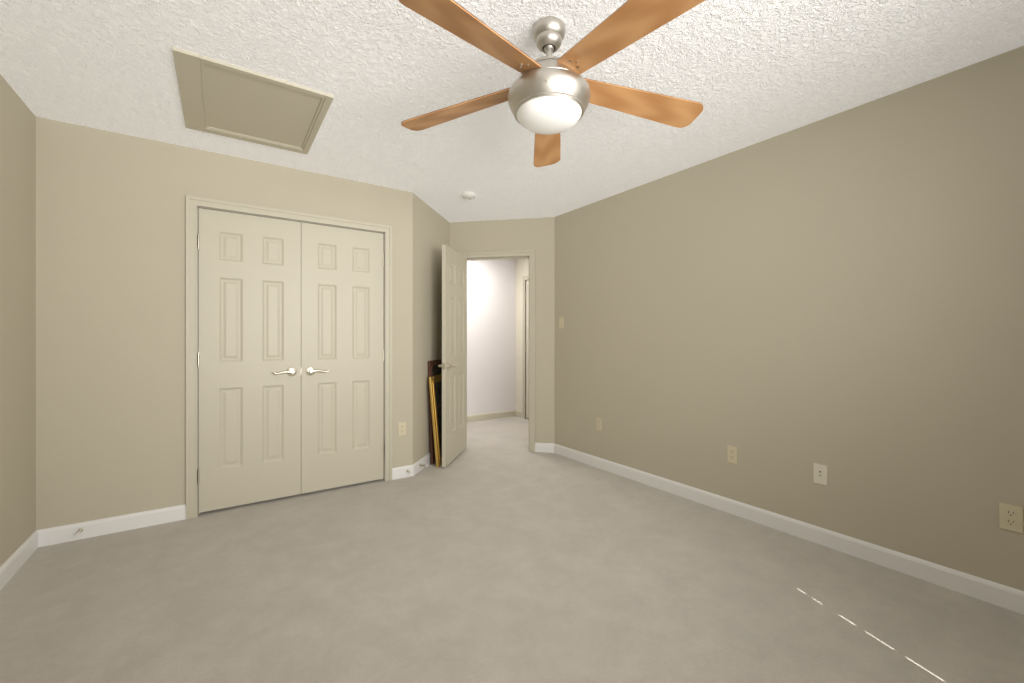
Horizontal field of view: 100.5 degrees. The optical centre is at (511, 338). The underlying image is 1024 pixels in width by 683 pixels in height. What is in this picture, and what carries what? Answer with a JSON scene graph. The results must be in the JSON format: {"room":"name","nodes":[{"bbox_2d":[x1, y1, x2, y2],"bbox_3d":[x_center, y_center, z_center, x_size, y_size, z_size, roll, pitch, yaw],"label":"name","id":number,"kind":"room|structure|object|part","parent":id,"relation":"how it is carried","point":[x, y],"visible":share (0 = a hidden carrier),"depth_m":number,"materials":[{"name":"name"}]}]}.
{"room":"empty bedroom","nodes":[
{"label":"empty bedroom","id":0,"kind":"room"},
{"bbox_2d":[0,74,35,566],"bbox_3d":[-1.504,-0.038,0.555,0.120,2.440,4.653,0,0,-34],"label":"wall","id":1,"kind":"structure","parent":0,"point":[17,323],"depth_m":2.20,"materials":[{"name":"beige paint"}]},
{"bbox_2d":[0,529,43,589],"bbox_3d":[-1.449,1.135,0.592,0.013,0.095,4.413,0,0,-34],"label":"baseboard","id":2,"kind":"structure","parent":1,"relation":"attached to","point":[21,555],"depth_m":2.20,"materials":[{"name":"white wood"}]},
{"bbox_2d":[36,117,412,529],"bbox_3d":[-1.811,-0.038,3.090,2.230,2.440,0.120,0,0,-34],"label":"wall","id":3,"kind":"structure","parent":0,"point":[110,324],"depth_m":2.63,"materials":[{"name":"beige paint"}]},
{"bbox_2d":[44,504,185,545],"bbox_3d":[-2.402,1.135,2.605,0.647,0.095,0.013,0,0,-34],"label":"baseboard","id":4,"kind":"structure","parent":3,"relation":"attached to","point":[65,533],"depth_m":2.59,"materials":[{"name":"white wood"}]},
{"bbox_2d":[75,528,82,535],"bbox_3d":[-2.516,1.127,2.473,0.022,0.022,0.078,0,0,-34],"label":"doorstop","id":5,"kind":"object","parent":4,"relation":"attached to","point":[79,531],"visible":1,"depth_m":2.47,"materials":[{"name":"beige metal"}]},
{"bbox_2d":[197,208,300,512],"bbox_3d":[-1.829,0.146,2.998,0.624,2.031,0.089,0,0,-34],"label":"closet door","id":6,"kind":"structure","parent":3,"relation":"in","point":[249,359],"depth_m":2.99,"materials":[{"name":"beige wood"}]},
{"bbox_2d":[186,195,391,518],"bbox_3d":[-1.603,0.123,3.221,1.368,2.118,0.138,0,0,-34],"label":"trim","id":7,"kind":"structure","parent":3,"relation":"attached to","point":[194,204],"depth_m":2.87,"materials":[{"name":"beige wood"}]},
{"bbox_2d":[301,222,384,493],"bbox_3d":[-1.313,0.146,3.350,0.624,2.031,0.089,0,0,-34],"label":"closet door","id":8,"kind":"structure","parent":3,"relation":"in","point":[342,361],"depth_m":3.34,"materials":[{"name":"beige wood"}]},
{"bbox_2d":[398,422,405,435],"bbox_3d":[-0.932,0.767,3.612,0.070,0.115,0.008,0,0,-34],"label":"electrical outlet","id":9,"kind":"object","parent":3,"relation":"attached to","point":[401,428],"visible":1,"depth_m":3.61,"materials":[{"name":"beige plastic"}]},
{"bbox_2d":[392,452,430,479],"bbox_3d":[-0.813,1.135,4.103,0.931,0.095,0.696,0,0,-34],"label":"baseboard","id":10,"kind":"structure","parent":3,"relation":"attached to","point":[398,472],"depth_m":3.65,"materials":[{"name":"white wood"}]},
{"bbox_2d":[413,193,449,463],"bbox_3d":[-0.826,-0.038,4.154,0.120,2.440,0.966,0,0,11],"label":"wall","id":11,"kind":"structure","parent":0,"point":[431,231],"depth_m":3.95,"materials":[{"name":"beige paint"}]},
{"bbox_2d":[467,259,515,414],"bbox_3d":[-1.279,-0.038,5.640,3.384,2.440,0.120,0,0,-34],"label":"wall","id":12,"kind":"structure","parent":0,"point":[491,336],"depth_m":6.24,"materials":[{"name":"white paint"}]},
{"bbox_2d":[467,410,521,421],"bbox_3d":[-1.194,1.135,5.516,3.144,0.095,0.182,0,0,-34],"label":"baseboard","id":13,"kind":"structure","parent":12,"relation":"attached to","point":[493,415],"depth_m":6.25,"materials":[{"name":"beige wood"}]},
{"bbox_2d":[450,217,554,442],"bbox_3d":[-0.107,-0.038,4.571,1.137,2.440,0.120,0,0,11],"label":"wall","id":14,"kind":"structure","parent":0,"point":[537,235],"depth_m":4.44,"materials":[{"name":"beige paint"}]},
{"bbox_2d":[438,245,466,466],"bbox_3d":[-0.565,0.158,4.229,0.522,2.024,0.548,0,0,-34],"label":"door leaf","id":15,"kind":"structure","parent":14,"relation":"in","point":[453,365],"depth_m":4.12,"materials":[{"name":"beige wood"}]},
{"bbox_2d":[459,250,534,451],"bbox_3d":[-0.163,0.131,4.582,0.845,2.103,0.156,0,0,11],"label":"door frame","id":16,"kind":"structure","parent":14,"relation":"attached to","point":[503,255],"depth_m":4.44,"materials":[{"name":"beige wood"}]},
{"bbox_2d":[0,416,1023,682],"bbox_3d":[-0.079,1.232,2.621,5.164,0.100,6.820,0,0,-34],"label":"floor","id":17,"kind":"structure","parent":0,"point":[496,552],"depth_m":1.94,"materials":[{"name":"beige carpet"}]},
{"bbox_2d":[428,359,441,464],"bbox_3d":[-0.709,0.697,4.272,0.061,0.970,0.580,0,0,11],"label":"picture frame","id":18,"kind":"object","parent":17,"relation":"on","point":[434,369],"visible":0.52,"depth_m":4.00,"materials":[{"name":"brown wood"}]},
{"bbox_2d":[429,374,441,466],"bbox_3d":[-0.668,0.768,4.167,0.101,0.828,0.540,0,0,11],"label":"picture frame","id":19,"kind":"object","parent":17,"relation":"on","point":[435,384],"visible":0.56,"depth_m":3.95,"materials":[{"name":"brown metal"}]},
{"bbox_2d":[0,0,1023,221],"bbox_3d":[-0.079,-1.308,2.621,5.164,0.100,6.820,0,0,-34],"label":"ceiling","id":20,"kind":"structure","parent":0,"point":[745,73],"depth_m":2.01,"materials":[{"name":"white paint"}]},
{"bbox_2d":[172,47,333,154],"bbox_3d":[-1.425,-1.252,2.360,0.656,0.016,0.825,0,0,-34],"label":"attic hatch","id":21,"kind":"object","parent":20,"relation":"attached to","point":[218,97],"visible":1,"depth_m":2.27,"materials":[{"name":"beige wood"}]},
{"bbox_2d":[462,192,475,199],"bbox_3d":[-0.375,-1.238,3.708,0.128,0.040,0.128,0,0,-34],"label":"smoke detector","id":22,"kind":"object","parent":20,"relation":"attached to","point":[468,195],"visible":1,"depth_m":3.67,"materials":[{"name":"white plastic"}]},
{"bbox_2d":[399,0,704,166],"bbox_3d":[0.169,-1.056,1.679,1.331,0.404,1.285,0,0,-34],"label":"ceiling fan","id":23,"kind":"object","parent":20,"relation":"hanging from","point":[549,97],"visible":1,"depth_m":1.60,"materials":[{"name":"brown wood"}]},
{"bbox_3d":[-0.225,-1.005,1.871,0.572,0.012,0.152,-5,10,22],"label":"fan blade","id":24,"kind":"part","parent":23,"relation":"part of","materials":[{"name":"brown wood"}]},
{"bbox_3d":[-0.110,-1.005,1.411,0.152,0.012,0.572,15,15,38],"label":"fan blade","id":25,"kind":"part","parent":23,"relation":"part of","materials":[{"name":"brown wood"}]},
{"bbox_3d":[0.177,-1.005,2.122,0.152,0.012,0.572,-12,-6,3],"label":"fan blade","id":26,"kind":"part","parent":23,"relation":"part of","materials":[{"name":"brown wood"}]},
{"bbox_3d":[0.363,-1.005,1.378,0.152,0.012,0.572,14,-3,-32],"label":"fan blade","id":27,"kind":"part","parent":23,"relation":"part of","materials":[{"name":"brown wood"}]},
{"bbox_3d":[0.540,-1.005,1.818,0.572,0.012,0.152,5,-13,-14],"label":"fan blade","id":28,"kind":"part","parent":23,"relation":"part of","materials":[{"name":"brown wood"}]},
{"bbox_2d":[516,259,528,410],"bbox_3d":[0.731,-0.038,5.590,0.120,2.440,2.228,0,0,-34],"label":"wall","id":29,"kind":"structure","parent":0,"point":[522,267],"depth_m":6.39,"materials":[{"name":"beige paint"}]},
{"bbox_2d":[522,275,528,418],"bbox_3d":[0.464,0.133,5.966,0.138,2.098,0.901,0,0,-34],"label":"door frame","id":30,"kind":"structure","parent":29,"relation":"attached to","point":[525,279],"depth_m":6.28,"materials":[{"name":"beige wood"}]},
{"bbox_2d":[525,280,528,418],"bbox_3d":[0.415,0.161,5.936,0.089,2.019,0.777,0,0,-34],"label":"door leaf","id":31,"kind":"structure","parent":29,"relation":"in","point":[527,348],"depth_m":6.23,"materials":[{"name":"beige wood"}]},
{"bbox_2d":[555,46,1023,590],"bbox_3d":[1.733,-0.038,2.618,0.120,2.440,4.412,0,0,-34],"label":"wall","id":32,"kind":"structure","parent":0,"point":[841,294],"depth_m":2.39,"materials":[{"name":"beige paint"}]},
{"bbox_2d":[559,317,563,328],"bbox_3d":[0.497,-0.158,4.312,0.014,0.115,0.070,0,0,-34],"label":"light switch","id":33,"kind":"object","parent":32,"relation":"attached to","point":[561,322],"visible":1,"depth_m":4.31,"materials":[{"name":"beige plastic"}]},
{"bbox_2d":[596,417,601,430],"bbox_3d":[0.792,0.782,3.885,0.008,0.115,0.070,0,0,-34],"label":"electrical outlet","id":34,"kind":"object","parent":32,"relation":"attached to","point":[599,424],"visible":1,"depth_m":3.88,"materials":[{"name":"beige plastic"}]},
{"bbox_2d":[727,445,737,463],"bbox_3d":[1.485,0.782,2.869,0.008,0.115,0.070,0,0,-34],"label":"electrical outlet","id":35,"kind":"object","parent":32,"relation":"attached to","point":[732,454],"visible":1,"depth_m":2.87,"materials":[{"name":"beige plastic"}]},
{"bbox_2d":[552,443,1023,614],"bbox_3d":[1.644,1.135,2.630,0.013,0.095,4.292,0,0,-34],"label":"baseboard","id":36,"kind":"structure","parent":32,"relation":"attached to","point":[1000,595],"depth_m":2.38,"materials":[{"name":"white wood"}]},
{"bbox_2d":[813,463,827,485],"bbox_3d":[1.770,0.782,2.446,0.013,0.115,0.070,0,0,-34],"label":"outlet plate","id":37,"kind":"object","parent":32,"relation":"attached to","point":[820,473],"visible":1,"depth_m":2.44,"materials":[{"name":"beige plastic"}]},
{"bbox_2d":[999,502,1023,533],"bbox_3d":[2.176,0.782,1.856,0.008,0.115,0.070,0,0,-34],"label":"electrical outlet","id":38,"kind":"object","parent":32,"relation":"attached to","point":[1011,517],"visible":1,"depth_m":1.85,"materials":[{"name":"beige plastic"}]}
]}

